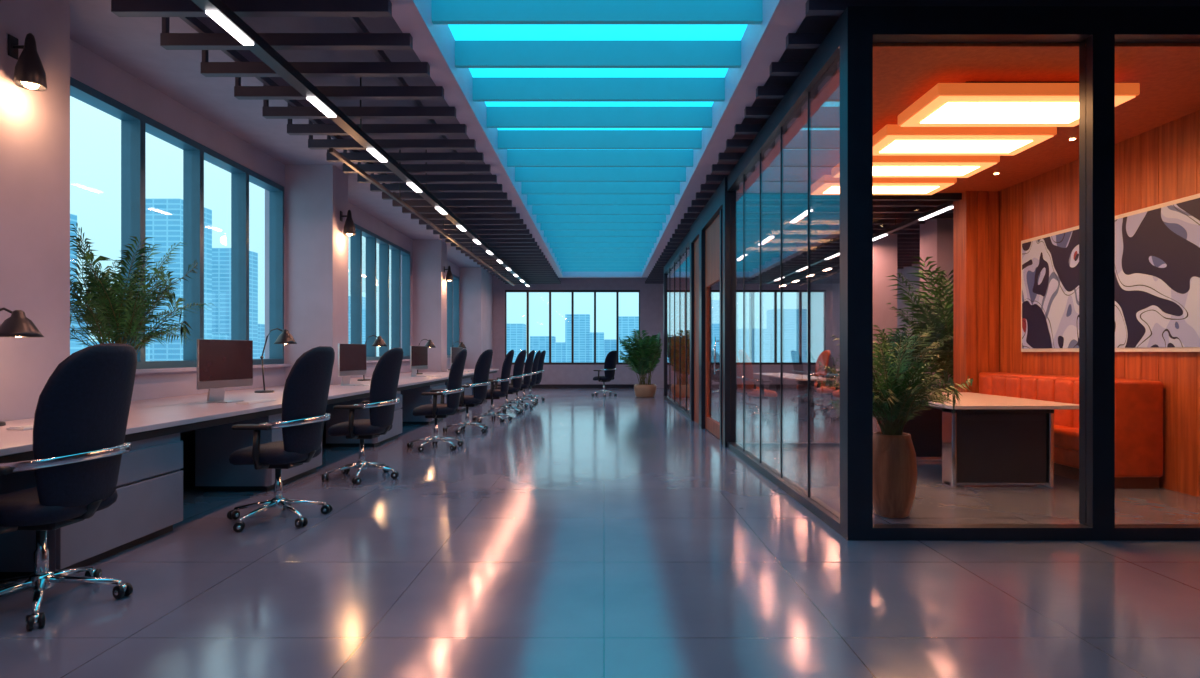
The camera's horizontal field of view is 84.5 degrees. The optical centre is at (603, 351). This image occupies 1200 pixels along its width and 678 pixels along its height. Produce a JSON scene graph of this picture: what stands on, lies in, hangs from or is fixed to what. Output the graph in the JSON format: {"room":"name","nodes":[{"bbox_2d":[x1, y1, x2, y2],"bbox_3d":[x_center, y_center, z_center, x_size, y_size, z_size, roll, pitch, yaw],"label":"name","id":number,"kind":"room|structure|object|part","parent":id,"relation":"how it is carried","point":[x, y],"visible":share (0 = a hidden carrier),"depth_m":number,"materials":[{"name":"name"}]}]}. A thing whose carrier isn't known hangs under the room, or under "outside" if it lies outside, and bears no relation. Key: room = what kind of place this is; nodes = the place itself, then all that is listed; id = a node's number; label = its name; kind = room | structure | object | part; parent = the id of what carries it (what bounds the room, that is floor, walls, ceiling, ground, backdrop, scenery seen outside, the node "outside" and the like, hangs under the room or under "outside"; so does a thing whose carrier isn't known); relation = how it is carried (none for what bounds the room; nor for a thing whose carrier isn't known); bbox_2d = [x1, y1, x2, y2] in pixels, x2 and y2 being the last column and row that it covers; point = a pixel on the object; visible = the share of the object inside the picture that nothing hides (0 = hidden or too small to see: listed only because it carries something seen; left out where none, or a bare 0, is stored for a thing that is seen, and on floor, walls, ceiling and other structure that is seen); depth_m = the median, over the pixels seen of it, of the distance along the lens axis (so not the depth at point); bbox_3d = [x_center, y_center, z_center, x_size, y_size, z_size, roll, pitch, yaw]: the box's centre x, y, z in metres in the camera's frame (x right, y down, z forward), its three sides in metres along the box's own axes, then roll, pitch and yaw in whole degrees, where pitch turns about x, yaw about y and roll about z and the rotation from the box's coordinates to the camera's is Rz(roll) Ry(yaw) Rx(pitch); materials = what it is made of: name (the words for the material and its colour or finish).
{"room":"open-plan office","nodes":[
{"label":"open-plan office","id":0,"kind":"room"},
{"bbox_2d":[0,0,492,420],"bbox_3d":[-4.150,-0.825,9.500,0.900,4.050,25.000,0,0,0],"label":"wall","id":1,"kind":"structure","parent":0,"point":[34,125],"depth_m":5.99,"materials":[{"name":"paint"}]},
{"bbox_2d":[8,33,46,90],"bbox_3d":[-3.797,-1.917,4.350,0.205,0.365,0.170,0,0,0],"label":"wall sconce","id":2,"kind":"object","parent":1,"relation":"attached to","point":[29,72],"visible":1,"depth_m":4.32,"materials":[{"name":"black metal"}]},
{"bbox_3d":[-3.780,-1.785,4.350,0.098,0.100,0.100,0,0,0],"label":"bulb","id":3,"kind":"part","parent":2,"relation":"part of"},
{"bbox_2d":[70,77,283,368],"bbox_3d":[-4.430,-1.040,7.125,0.180,2.400,3.650,0,0,0],"label":"window","id":4,"kind":"structure","parent":1,"relation":"in","point":[135,125],"depth_m":7.09,"materials":[{"name":"metal"}]},
{"bbox_2d":[136,358,450,373],"bbox_3d":[-4.310,0.180,12.550,0.100,0.040,14.560,0,0,0],"label":"trim","id":5,"kind":"structure","parent":1,"relation":"attached to","point":[185,369],"depth_m":6.72,"materials":[{"name":"paint"}]},
{"bbox_2d":[340,210,355,235],"bbox_3d":[-3.598,-1.817,9.280,0.205,0.365,0.170,0,0,0],"label":"wall sconce","id":6,"kind":"object","parent":1,"relation":"attached to","point":[349,227],"visible":1,"depth_m":9.24,"materials":[{"name":"black metal"}]},
{"bbox_2d":[350,223,409,360],"bbox_3d":[-4.430,-1.040,12.550,0.180,2.400,4.500,0,0,0],"label":"window","id":7,"kind":"structure","parent":1,"relation":"in","point":[372,239],"depth_m":13.27,"materials":[{"name":"glass"}]},
{"bbox_2d":[444,266,452,280],"bbox_3d":[-3.598,-1.817,15.280,0.205,0.365,0.170,0,0,0],"label":"wall sconce","id":8,"kind":"object","parent":1,"relation":"attached to","point":[449,277],"visible":1,"depth_m":15.24,"materials":[{"name":"black metal"}]},
{"bbox_2d":[447,274,458,357],"bbox_3d":[-4.430,-1.040,18.000,0.180,2.400,3.600,0,0,0],"label":"window","id":9,"kind":"structure","parent":1,"relation":"in","point":[452,286],"depth_m":18.91,"materials":[{"name":"glass"}]},
{"bbox_2d":[66,0,492,274],"bbox_3d":[-3.775,-2.650,9.500,1.150,0.200,25.000,0,0,0],"label":"ceiling soffit","id":10,"kind":"structure","parent":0,"point":[132,44],"depth_m":6.39,"materials":[{"name":"paint"}]},
{"bbox_2d":[0,388,1199,677],"bbox_3d":[1.800,1.300,9.500,12.800,0.200,25.400,0,0,0],"label":"floor","id":11,"kind":"structure","parent":0,"point":[581,534],"depth_m":3.47,"materials":[{"name":"tile"}]},
{"bbox_2d":[0,343,136,630],"bbox_3d":[-2.646,0.580,3.132,0.733,1.240,0.705,0,0,1],"label":"office chair","id":12,"kind":"object","parent":11,"relation":"on","point":[81,415],"visible":1,"depth_m":3.00,"materials":[{"name":"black fabric"}]},
{"bbox_3d":[-2.657,0.739,3.120,0.546,0.162,0.510,0,0,1],"label":"seat","id":13,"kind":"part","parent":12,"relation":"part of","materials":[{"name":"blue fabric"}]},
{"bbox_3d":[-2.391,0.345,3.115,0.222,0.770,0.529,0,0,1],"label":"backrest","id":14,"kind":"part","parent":12,"relation":"part of","materials":[{"name":"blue fabric"}]},
{"bbox_2d":[0,369,498,579],"bbox_3d":[-3.570,0.825,9.400,1.540,0.750,16.400,0,0,0],"label":"desk","id":15,"kind":"object","parent":11,"relation":"on","point":[180,444],"visible":0.56,"depth_m":4.43,"materials":[{"name":"laminate"}]},
{"bbox_2d":[6,425,32,429],"bbox_3d":[-3.350,0.442,4.000,0.120,0.016,0.420,0,0,10],"label":"keyboard","id":16,"kind":"object","parent":15,"relation":"on","point":[26,427],"visible":0.28,"depth_m":3.80,"materials":[{"name":"white plastic"}]},
{"bbox_2d":[0,308,43,425],"bbox_3d":[-3.622,0.091,3.961,0.483,0.718,0.238,0,0,8],"label":"desk lamp","id":17,"kind":"object","parent":15,"relation":"on","point":[18,324],"visible":1,"depth_m":3.90,"materials":[{"name":"black metal"}]},
{"bbox_3d":[-3.500,-0.170,3.945,0.240,0.160,0.240,0,0,0],"label":"lamp shade","id":18,"kind":"part","parent":17,"relation":"part of","materials":[{"name":"black metal"}]},
{"bbox_2d":[70,223,215,353],"bbox_3d":[-3.965,-0.281,5.600,0.717,1.459,1.382,0,0,0],"label":"potted palm","id":19,"kind":"object","parent":15,"relation":"on","point":[104,300],"visible":0.83,"depth_m":5.38,"materials":[{"name":"plant"}]},
{"bbox_2d":[197,339,252,402],"bbox_3d":[-3.400,0.170,5.922,0.220,0.560,0.640,0,0,11],"label":"desktop monitor","id":20,"kind":"object","parent":15,"relation":"on","point":[221,364],"visible":0.97,"depth_m":5.88,"materials":[{"name":"metal"}]},
{"bbox_3d":[-3.250,0.843,9.390,0.820,0.714,16.380,0,0,0],"label":"frame","id":21,"kind":"part","parent":15,"relation":"part of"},
{"bbox_2d":[0,369,498,455],"bbox_3d":[-3.570,0.468,9.400,1.540,0.035,16.400,0,0,0],"label":"countertop","id":22,"kind":"structure","parent":15,"relation":"on","point":[158,413],"depth_m":5.35,"materials":[{"name":"laminate"}]},
{"bbox_2d":[236,399,276,403],"bbox_3d":[-3.100,0.442,5.900,0.120,0.016,0.420,0,0,5],"label":"keyboard","id":23,"kind":"object","parent":15,"relation":"on","point":[260,400],"visible":1,"depth_m":5.84,"materials":[{"name":"white plastic"}]},
{"bbox_2d":[254,328,296,392],"bbox_3d":[-3.642,0.091,7.311,0.483,0.718,0.238,0,0,8],"label":"desk lamp","id":24,"kind":"object","parent":15,"relation":"on","point":[285,337],"visible":1,"depth_m":7.27,"materials":[{"name":"black metal"}]},
{"bbox_3d":[-3.520,-0.170,7.295,0.240,0.160,0.240,0,0,0],"label":"lamp shade","id":25,"kind":"part","parent":24,"relation":"part of","materials":[{"name":"black metal"}]},
{"bbox_2d":[338,344,365,385],"bbox_3d":[-3.400,0.170,8.902,0.220,0.560,0.640,0,0,11],"label":"desktop monitor","id":26,"kind":"object","parent":15,"relation":"on","point":[351,357],"visible":0.98,"depth_m":8.87,"materials":[{"name":"metal"}]},
{"bbox_2d":[357,335,386,380],"bbox_3d":[-3.642,0.091,10.361,0.483,0.718,0.238,0,0,8],"label":"desk lamp","id":27,"kind":"object","parent":15,"relation":"on","point":[379,341],"visible":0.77,"depth_m":10.31,"materials":[{"name":"black metal"}]},
{"bbox_3d":[-3.520,-0.170,10.345,0.240,0.160,0.240,0,0,0],"label":"lamp shade","id":28,"kind":"part","parent":27,"relation":"part of","materials":[{"name":"black metal"}]},
{"bbox_2d":[410,346,427,376],"bbox_3d":[-3.400,0.170,12.102,0.220,0.560,0.640,0,0,11],"label":"desktop monitor","id":29,"kind":"object","parent":15,"relation":"on","point":[418,355],"visible":1,"depth_m":12.05,"materials":[{"name":"metal"}]},
{"bbox_2d":[417,339,435,373],"bbox_3d":[-3.642,0.091,13.361,0.483,0.718,0.238,0,0,8],"label":"desk lamp","id":30,"kind":"object","parent":15,"relation":"on","point":[429,343],"visible":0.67,"depth_m":13.29,"materials":[{"name":"black metal"}]},
{"bbox_3d":[-3.520,-0.170,13.345,0.240,0.160,0.240,0,0,0],"label":"lamp shade","id":31,"kind":"part","parent":30,"relation":"part of","materials":[{"name":"black metal"}]},
{"bbox_2d":[451,347,462,364],"bbox_3d":[-3.400,0.170,15.202,0.220,0.560,0.640,0,0,11],"label":"desktop monitor","id":32,"kind":"object","parent":15,"relation":"on","point":[454,350],"visible":0.31,"depth_m":15.04,"materials":[{"name":"metal"}]},
{"bbox_2d":[448,341,465,369],"bbox_3d":[-3.642,0.091,16.361,0.483,0.718,0.238,0,0,8],"label":"desk lamp","id":33,"kind":"object","parent":15,"relation":"on","point":[461,344],"visible":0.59,"depth_m":16.31,"materials":[{"name":"black metal"}]},
{"bbox_2d":[227,346,334,531],"bbox_3d":[-2.301,0.580,4.731,0.676,1.240,0.698,0,0,-34],"label":"office chair","id":34,"kind":"object","parent":11,"relation":"on","point":[307,384],"visible":1,"depth_m":4.54,"materials":[{"name":"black fabric"}]},
{"bbox_3d":[-2.327,0.739,4.720,0.546,0.162,0.510,0,0,6],"label":"seat","id":35,"kind":"part","parent":34,"relation":"part of","materials":[{"name":"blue fabric"}]},
{"bbox_3d":[-2.062,0.345,4.692,0.222,0.770,0.529,0,0,6],"label":"backrest","id":36,"kind":"part","parent":34,"relation":"part of","materials":[{"name":"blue fabric"}]},
{"bbox_2d":[321,348,403,484],"bbox_3d":[-2.274,0.580,6.293,0.687,1.240,0.700,0,0,4],"label":"office chair","id":37,"kind":"object","parent":11,"relation":"on","point":[382,401],"visible":1,"depth_m":6.12,"materials":[{"name":"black fabric"}]},
{"bbox_3d":[-2.307,0.739,6.300,0.546,0.162,0.510,0,0,4],"label":"seat","id":38,"kind":"part","parent":37,"relation":"part of","materials":[{"name":"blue fabric"}]},
{"bbox_3d":[-2.042,0.345,6.281,0.222,0.770,0.529,0,0,4],"label":"backrest","id":39,"kind":"part","parent":37,"relation":"part of","materials":[{"name":"blue fabric"}]},
{"bbox_2d":[407,349,466,451],"bbox_3d":[-2.075,0.580,8.234,0.676,1.240,0.710,0,0,35],"label":"office chair","id":40,"kind":"object","parent":11,"relation":"on","point":[434,410],"visible":1,"depth_m":8.08,"materials":[{"name":"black fabric"}]},
{"bbox_3d":[-2.097,0.739,8.250,0.546,0.162,0.510,0,0,-5],"label":"seat","id":41,"kind":"part","parent":40,"relation":"part of","materials":[{"name":"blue fabric"}]},
{"bbox_3d":[-1.832,0.345,8.273,0.222,0.770,0.529,0,0,-5],"label":"backrest","id":42,"kind":"part","parent":40,"relation":"part of","materials":[{"name":"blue fabric"}]},
{"bbox_2d":[443,349,492,433],"bbox_3d":[-2.046,0.580,9.935,0.728,1.240,0.706,0,0,8],"label":"office chair","id":43,"kind":"object","parent":11,"relation":"on","point":[480,383],"visible":0.92,"depth_m":9.77,"materials":[{"name":"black fabric"}]},
{"bbox_3d":[-2.057,0.739,9.950,0.546,0.162,0.510,0,0,8],"label":"seat","id":44,"kind":"part","parent":43,"relation":"part of","materials":[{"name":"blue fabric"}]},
{"bbox_3d":[-1.794,0.345,9.913,0.222,0.770,0.529,0,0,8],"label":"backrest","id":45,"kind":"part","parent":43,"relation":"part of","materials":[{"name":"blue fabric"}]},
{"bbox_2d":[472,350,513,422],"bbox_3d":[-1.937,0.580,11.513,0.733,1.240,0.705,0,0,-3],"label":"office chair","id":46,"kind":"object","parent":11,"relation":"on","point":[493,393],"visible":0.91,"depth_m":11.34,"materials":[{"name":"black fabric"}]},
{"bbox_3d":[-1.947,0.739,11.500,0.546,0.162,0.510,0,0,-3],"label":"seat","id":47,"kind":"part","parent":46,"relation":"part of","materials":[{"name":"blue fabric"}]},
{"bbox_3d":[-1.681,0.345,11.514,0.222,0.770,0.529,0,0,-3],"label":"backrest","id":48,"kind":"part","parent":46,"relation":"part of","materials":[{"name":"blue fabric"}]},
{"bbox_2d":[488,350,525,413],"bbox_3d":[-1.871,0.580,12.911,0.676,1.240,0.698,0,0,-36],"label":"office chair","id":49,"kind":"object","parent":11,"relation":"on","point":[516,381],"visible":0.83,"depth_m":12.73,"materials":[{"name":"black fabric"}]},
{"bbox_3d":[-1.897,0.739,12.900,0.546,0.162,0.510,0,0,5],"label":"seat","id":50,"kind":"part","parent":49,"relation":"part of","materials":[{"name":"blue fabric"}]},
{"bbox_3d":[-1.632,0.345,12.877,0.222,0.770,0.529,0,0,5],"label":"backrest","id":51,"kind":"part","parent":49,"relation":"part of","materials":[{"name":"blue fabric"}]},
{"bbox_2d":[501,350,534,408],"bbox_3d":[-1.835,0.580,14.087,0.711,1.240,0.706,0,0,0],"label":"office chair","id":52,"kind":"object","parent":11,"relation":"on","point":[527,374],"visible":0.68,"depth_m":13.95,"materials":[{"name":"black fabric"}]},
{"bbox_3d":[-1.857,0.739,14.100,0.546,0.162,0.510,0,0,0],"label":"seat","id":53,"kind":"part","parent":52,"relation":"part of","materials":[{"name":"blue fabric"}]},
{"bbox_3d":[-1.591,0.345,14.100,0.222,0.770,0.529,0,0,0],"label":"backrest","id":54,"kind":"part","parent":52,"relation":"part of","materials":[{"name":"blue fabric"}]},
{"bbox_2d":[508,350,540,404],"bbox_3d":[-1.815,0.580,15.184,0.676,1.240,0.710,0,0,34],"label":"office chair","id":55,"kind":"object","parent":11,"relation":"on","point":[535,372],"visible":0.64,"depth_m":15.06,"materials":[{"name":"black fabric"}]},
{"bbox_3d":[-1.837,0.739,15.200,0.546,0.162,0.510,0,0,-6],"label":"seat","id":56,"kind":"part","parent":55,"relation":"part of","materials":[{"name":"blue fabric"}]},
{"bbox_3d":[-1.572,0.345,15.228,0.222,0.770,0.529,0,0,-6],"label":"backrest","id":57,"kind":"part","parent":55,"relation":"part of","materials":[{"name":"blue fabric"}]},
{"bbox_2d":[518,350,545,400],"bbox_3d":[-1.805,0.580,16.312,0.733,1.240,0.705,0,0,4],"label":"office chair","id":58,"kind":"object","parent":11,"relation":"on","point":[542,355],"visible":0.49,"depth_m":16.16,"materials":[{"name":"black fabric"}]},
{"bbox_3d":[-1.552,0.345,16.281,0.222,0.770,0.529,0,0,4],"label":"backrest","id":59,"kind":"part","parent":58,"relation":"part of","materials":[{"name":"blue fabric"}]},
{"bbox_2d":[591,351,616,395],"bbox_3d":[0.019,0.580,18.202,0.733,1.240,0.705,0,0,35],"label":"office chair","id":60,"kind":"object","parent":11,"relation":"on","point":[609,369],"visible":1,"depth_m":17.96,"materials":[{"name":"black fabric"}]},
{"bbox_3d":[0.002,0.739,18.198,0.546,0.162,0.510,0,0,35],"label":"seat","id":61,"kind":"part","parent":60,"relation":"part of","materials":[{"name":"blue fabric"}]},
{"bbox_3d":[0.220,0.345,18.046,0.222,0.770,0.529,0,0,35],"label":"backrest","id":62,"kind":"part","parent":60,"relation":"part of","materials":[{"name":"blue fabric"}]},
{"bbox_2d":[619,329,662,397],"bbox_3d":[0.951,0.289,17.536,1.083,1.823,2.025,0,0,0],"label":"potted palm","id":63,"kind":"object","parent":11,"relation":"on","point":[644,357],"visible":1,"depth_m":17.34,"materials":[{"name":"plant"}]},
{"bbox_2d":[737,383,758,407],"bbox_3d":[2.875,0.580,13.916,0.676,1.240,0.710,0,0,35],"label":"chair","id":64,"kind":"object","parent":11,"relation":"on","point":[741,396],"visible":0.16,"depth_m":13.88,"materials":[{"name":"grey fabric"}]},
{"bbox_2d":[737,357,768,415],"bbox_3d":[2.778,0.580,12.720,0.710,1.240,0.676,0,0,-44],"label":"chair","id":65,"kind":"object","parent":11,"relation":"on","point":[739,374],"visible":0.47,"depth_m":12.53,"materials":[{"name":"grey fabric"}]},
{"bbox_3d":[2.532,0.345,12.723,0.222,0.770,0.529,0,0,5],"label":"backrest","id":66,"kind":"part","parent":65,"relation":"part of","materials":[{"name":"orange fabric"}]},
{"bbox_3d":[2.797,0.739,12.700,0.546,0.162,0.510,0,0,5],"label":"seat","id":67,"kind":"part","parent":65,"relation":"part of","materials":[{"name":"orange fabric"}]},
{"bbox_2d":[738,350,779,421],"bbox_3d":[2.726,0.580,11.618,0.676,1.240,0.710,0,0,40],"label":"chair","id":68,"kind":"object","parent":11,"relation":"on","point":[751,391],"visible":0.78,"depth_m":11.40,"materials":[{"name":"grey fabric"}]},
{"bbox_3d":[2.481,0.345,11.600,0.222,0.770,0.529,0,0,0],"label":"backrest","id":69,"kind":"part","parent":68,"relation":"part of","materials":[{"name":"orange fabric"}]},
{"bbox_3d":[2.747,0.739,11.600,0.546,0.162,0.510,0,0,0],"label":"seat","id":70,"kind":"part","parent":68,"relation":"part of","materials":[{"name":"orange fabric"}]},
{"bbox_2d":[753,373,837,421],"bbox_3d":[3.550,0.825,12.650,0.700,0.750,3.300,0,0,0],"label":"meeting table","id":71,"kind":"object","parent":11,"relation":"on","point":[774,402],"visible":0.79,"depth_m":11.76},
{"bbox_2d":[794,350,829,410],"bbox_3d":[4.325,0.580,13.683,0.676,1.240,0.710,0,0,36],"label":"chair","id":72,"kind":"object","parent":11,"relation":"on","point":[824,357],"visible":0.42,"depth_m":13.66,"materials":[{"name":"orange fabric"}]},
{"bbox_3d":[4.303,0.739,13.700,0.546,0.162,0.510,0,0,-4],"label":"seat","id":73,"kind":"part","parent":72,"relation":"part of","materials":[{"name":"orange fabric"}]},
{"bbox_3d":[4.568,0.345,13.719,0.222,0.770,0.529,0,0,-4],"label":"backrest","id":74,"kind":"part","parent":72,"relation":"part of","materials":[{"name":"orange fabric"}]},
{"bbox_2d":[814,376,839,415],"bbox_3d":[4.371,0.580,12.579,0.710,1.240,0.676,0,0,-41],"label":"chair","id":75,"kind":"object","parent":11,"relation":"on","point":[828,391],"visible":0.38,"depth_m":12.51,"materials":[{"name":"orange fabric"}]},
{"bbox_3d":[4.353,0.739,12.600,0.546,0.162,0.510,0,0,8],"label":"seat","id":76,"kind":"part","parent":75,"relation":"part of","materials":[{"name":"orange fabric"}]},
{"bbox_2d":[831,380,839,420],"bbox_3d":[4.327,0.580,11.486,0.676,1.240,0.710,0,0,31],"label":"chair","id":77,"kind":"object","parent":11,"relation":"on","point":[835,393],"visible":0.19,"depth_m":11.47,"materials":[{"name":"orange fabric"}]},
{"bbox_3d":[4.303,0.739,11.501,0.546,0.162,0.510,0,0,-10],"label":"seat","id":78,"kind":"part","parent":77,"relation":"part of","materials":[{"name":"orange fabric"}]},
{"bbox_2d":[873,234,896,412],"bbox_3d":[5.300,-0.775,12.900,0.600,3.950,0.600,0,0,0],"label":"column","id":79,"kind":"structure","parent":11,"relation":"on","point":[884,248],"depth_m":12.60,"materials":[{"name":"paint"}]},
{"bbox_2d":[815,327,972,517],"bbox_3d":[2.090,0.507,4.949,0.805,1.386,1.083,0,0,0],"label":"potted palm","id":80,"kind":"object","parent":11,"relation":"on","point":[894,454],"visible":0.8,"depth_m":4.75,"materials":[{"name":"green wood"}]},
{"bbox_2d":[873,316,952,391],"bbox_3d":[4.317,0.331,9.628,1.492,1.738,1.837,0,0,0],"label":"potted palm","id":81,"kind":"object","parent":11,"relation":"on","point":[949,336],"visible":0.24,"depth_m":9.34,"materials":[{"name":"plant"}]},
{"bbox_2d":[887,257,952,391],"bbox_3d":[5.294,-0.170,9.900,1.907,2.740,2.041,0,0,-39],"label":"potted palm","id":82,"kind":"object","parent":11,"relation":"on","point":[945,326],"visible":0.32,"depth_m":9.70,"materials":[{"name":"plant"}]},
{"bbox_2d":[920,206,952,391],"bbox_3d":[5.850,-0.775,11.300,0.600,3.950,0.600,0,0,0],"label":"column","id":83,"kind":"structure","parent":11,"relation":"on","point":[936,235],"depth_m":11.00,"materials":[{"name":"paint"}]},
{"bbox_2d":[877,392,1078,487],"bbox_3d":[3.625,0.833,6.680,1.190,0.735,1.880,0,0,0],"label":"conference table","id":84,"kind":"object","parent":11,"relation":"on","point":[988,439],"visible":0.66,"depth_m":5.84,"materials":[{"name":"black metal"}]},
{"bbox_2d":[979,372,1162,488],"bbox_3d":[4.600,0.725,6.960,0.600,0.950,2.400,0,0,0],"label":"leather sofa","id":85,"kind":"object","parent":11,"relation":"on","point":[1138,403],"visible":0.41,"depth_m":5.80,"materials":[{"name":"leather"}]},
{"bbox_3d":[4.750,0.665,7.030,0.300,0.830,2.260,0,0,0],"label":"backrest","id":86,"kind":"part","parent":85,"relation":"part of","materials":[{"name":"orange leather"}]},
{"bbox_3d":[4.590,0.910,7.050,0.580,0.340,2.180,0,0,0],"label":"seat","id":87,"kind":"part","parent":85,"relation":"part of","materials":[{"name":"orange leather"}]},
{"bbox_3d":[4.670,0.677,5.865,0.460,0.845,0.210,0,0,0],"label":"arm","id":88,"kind":"part","parent":85,"relation":"part of","materials":[{"name":"orange leather"}]},
{"bbox_2d":[111,0,1199,283],"bbox_3d":[2.390,-2.380,9.500,11.180,0.340,25.000,0,0,0],"label":"ceiling","id":89,"kind":"structure","parent":0,"point":[485,209],"depth_m":6.67,"materials":[{"name":"metal"}]},
{"bbox_2d":[191,0,530,286],"bbox_3d":[-2.380,-2.402,10.000,0.100,0.695,22.000,0,0,0],"label":"track light","id":90,"kind":"object","parent":89,"relation":"hanging from","point":[217,10],"visible":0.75,"depth_m":5.44,"materials":[{"name":"black metal"}]},
{"bbox_2d":[329,148,514,285],"bbox_3d":[-2.730,-2.375,13.300,0.040,0.750,13.400,0,0,0],"label":"rail","id":91,"kind":"object","parent":89,"relation":"hanging from","point":[332,151],"visible":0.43,"depth_m":8.83,"materials":[{"name":"black metal"}]},
{"bbox_2d":[240,16,919,206],"bbox_3d":[1.800,-2.835,9.500,12.800,0.170,25.000,0,0,0],"label":"ceiling","id":92,"kind":"structure","parent":89,"relation":"attached to","point":[810,24],"depth_m":6.23,"materials":[{"name":"metal"}]},
{"bbox_2d":[390,0,806,277],"bbox_3d":[-0.035,-2.550,9.150,2.830,0.500,22.500,0,0,0],"label":"skylight","id":93,"kind":"object","parent":89,"relation":"attached to","point":[601,122],"visible":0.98,"depth_m":6.28,"materials":[{"name":"glass"}]},
{"bbox_2d":[737,201,822,260],"bbox_3d":[3.000,-2.402,12.850,0.100,0.695,7.300,0,0,0],"label":"track light","id":94,"kind":"object","parent":89,"relation":"hanging from","point":[801,213],"visible":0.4,"depth_m":10.97,"materials":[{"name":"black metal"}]},
{"bbox_2d":[766,249,839,283],"bbox_3d":[4.950,-2.080,16.817,0.100,0.119,6.169,0,0,0],"label":"track light","id":95,"kind":"object","parent":89,"relation":"hanging from","point":[837,252],"depth_m":16.05,"materials":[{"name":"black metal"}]},
{"bbox_2d":[873,201,952,240],"bbox_3d":[4.950,-2.124,10.640,0.100,0.207,2.720,0,0,0],"label":"track light","id":96,"kind":"object","parent":89,"relation":"hanging from","point":[944,207],"depth_m":10.41,"materials":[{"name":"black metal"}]},
{"bbox_2d":[493,276,839,387],"bbox_3d":[1.800,-0.825,22.125,12.800,4.050,0.250,0,0,0],"label":"wall","id":97,"kind":"structure","parent":0,"point":[651,295],"depth_m":22.00,"materials":[{"name":"paint"}]},
{"bbox_2d":[494,384,634,387],"bbox_3d":[-1.050,1.140,21.985,5.300,0.120,0.030,0,0,0],"label":"baseboard","id":98,"kind":"structure","parent":97,"relation":"attached to","point":[536,385],"depth_m":21.97,"materials":[{"name":"metal"}]},
{"bbox_2d":[505,290,639,364],"bbox_3d":[-1.050,-0.825,22.080,4.500,2.490,0.120,0,0,0],"label":"window","id":99,"kind":"structure","parent":97,"relation":"in","point":[572,362],"depth_m":22.02,"materials":[{"name":"glass"}]},
{"bbox_2d":[711,290,825,364],"bbox_3d":[4.900,-0.825,22.080,5.000,2.490,0.120,0,0,0],"label":"window","id":100,"kind":"structure","parent":97,"relation":"in","point":[775,362],"depth_m":22.02,"materials":[{"name":"black metal"}]},
{"bbox_2d":[664,231,689,417],"bbox_3d":[1.610,-0.500,14.425,0.120,3.400,5.450,0,0,0],"label":"glass wall","id":101,"kind":"structure","parent":0,"point":[677,268],"depth_m":14.09,"materials":[{"name":"glass"}]},
{"bbox_2d":[690,180,730,442],"bbox_3d":[1.595,-0.500,10.075,0.150,3.400,3.250,0,0,0],"label":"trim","id":102,"kind":"structure","parent":101,"relation":"attached to","point":[713,208],"depth_m":10.30,"materials":[{"name":"metal"}]},
{"bbox_2d":[705,214,719,438],"bbox_3d":[1.569,-0.350,9.575,0.121,3.080,1.430,0,0,0],"label":"door","id":103,"kind":"structure","parent":102,"relation":"in","point":[712,233],"depth_m":9.88,"materials":[{"name":"brown wood"}]},
{"bbox_2d":[723,6,872,540],"bbox_3d":[1.615,-0.500,6.325,0.161,3.400,4.251,0,0,0],"label":"glass wall","id":104,"kind":"structure","parent":0,"point":[851,36],"depth_m":4.27,"materials":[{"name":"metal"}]},
{"bbox_2d":[737,193,961,446],"bbox_3d":[3.085,-0.400,8.340,2.830,3.200,0.080,0,0,0],"label":"glass wall","id":105,"kind":"structure","parent":0,"point":[748,196],"depth_m":8.30,"materials":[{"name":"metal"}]},
{"bbox_2d":[897,264,919,337],"bbox_3d":[8.100,-0.825,9.500,0.200,4.050,25.000,0,0,0],"label":"wall","id":106,"kind":"structure","parent":0,"point":[911,277],"depth_m":17.45,"materials":[{"name":"paint"}]},
{"bbox_2d":[737,43,1199,192],"bbox_3d":[3.410,-2.080,6.410,3.480,0.160,4.180,0,0,0],"label":"ceiling","id":107,"kind":"structure","parent":0,"point":[1167,74],"depth_m":5.07,"materials":[{"name":"paint"}]},
{"bbox_2d":[811,175,956,194],"bbox_3d":[3.100,-1.908,7.410,1.440,0.184,0.540,0,0,0],"label":"ceiling lamp","id":108,"kind":"object","parent":107,"relation":"attached to","point":[826,185],"depth_m":7.26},
{"bbox_2d":[831,156,999,177],"bbox_3d":[3.100,-1.908,6.640,1.440,0.184,0.560,0,0,0],"label":"ceiling lamp","id":109,"kind":"object","parent":107,"relation":"attached to","point":[883,166],"depth_m":6.48,"materials":[{"name":"plastic"}]},
{"bbox_2d":[873,124,1056,155],"bbox_3d":[3.100,-1.908,5.850,1.440,0.184,0.580,0,0,0],"label":"ceiling lamp","id":110,"kind":"object","parent":107,"relation":"attached to","point":[893,139],"depth_m":5.68,"materials":[{"name":"plastic"}]},
{"bbox_2d":[898,82,1139,126],"bbox_3d":[3.100,-1.908,5.030,1.440,0.184,0.660,0,0,0],"label":"ceiling lamp","id":111,"kind":"object","parent":107,"relation":"attached to","point":[967,104],"depth_m":4.88,"materials":[{"name":"plastic"}]},
{"bbox_2d":[873,6,1199,540],"bbox_3d":[3.455,-0.500,4.260,3.490,3.400,0.120,0,0,0],"label":"glass wall","id":112,"kind":"structure","parent":0,"point":[1096,29],"depth_m":4.20,"materials":[{"name":"glass"}]},
{"bbox_2d":[953,110,1199,496],"bbox_3d":[4.825,-0.400,6.420,0.650,3.200,4.160,0,0,0],"label":"panelling","id":113,"kind":"object","parent":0,"point":[1161,164],"visible":0.44,"depth_m":7.22,"materials":[{"name":"wood"}]},
{"bbox_2d":[1021,193,1199,351],"bbox_3d":[4.890,-0.650,6.335,0.050,1.300,2.770,0,0,0],"label":"framed painting","id":114,"kind":"object","parent":113,"relation":"attached to","point":[1157,247],"visible":0.84,"depth_m":6.04,"materials":[{"name":"paper"}]},
{"label":"outside","id":115,"kind":"structure","parent":0,"visible":0},
{"bbox_2d":[70,199,806,361],"bbox_3d":[-10.750,8.450,96.453,104.500,45.500,93.906,0,0,0],"label":"city skyline","id":116,"kind":"object","parent":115,"point":[164,217],"visible":0.14,"depth_m":78.00}
]}

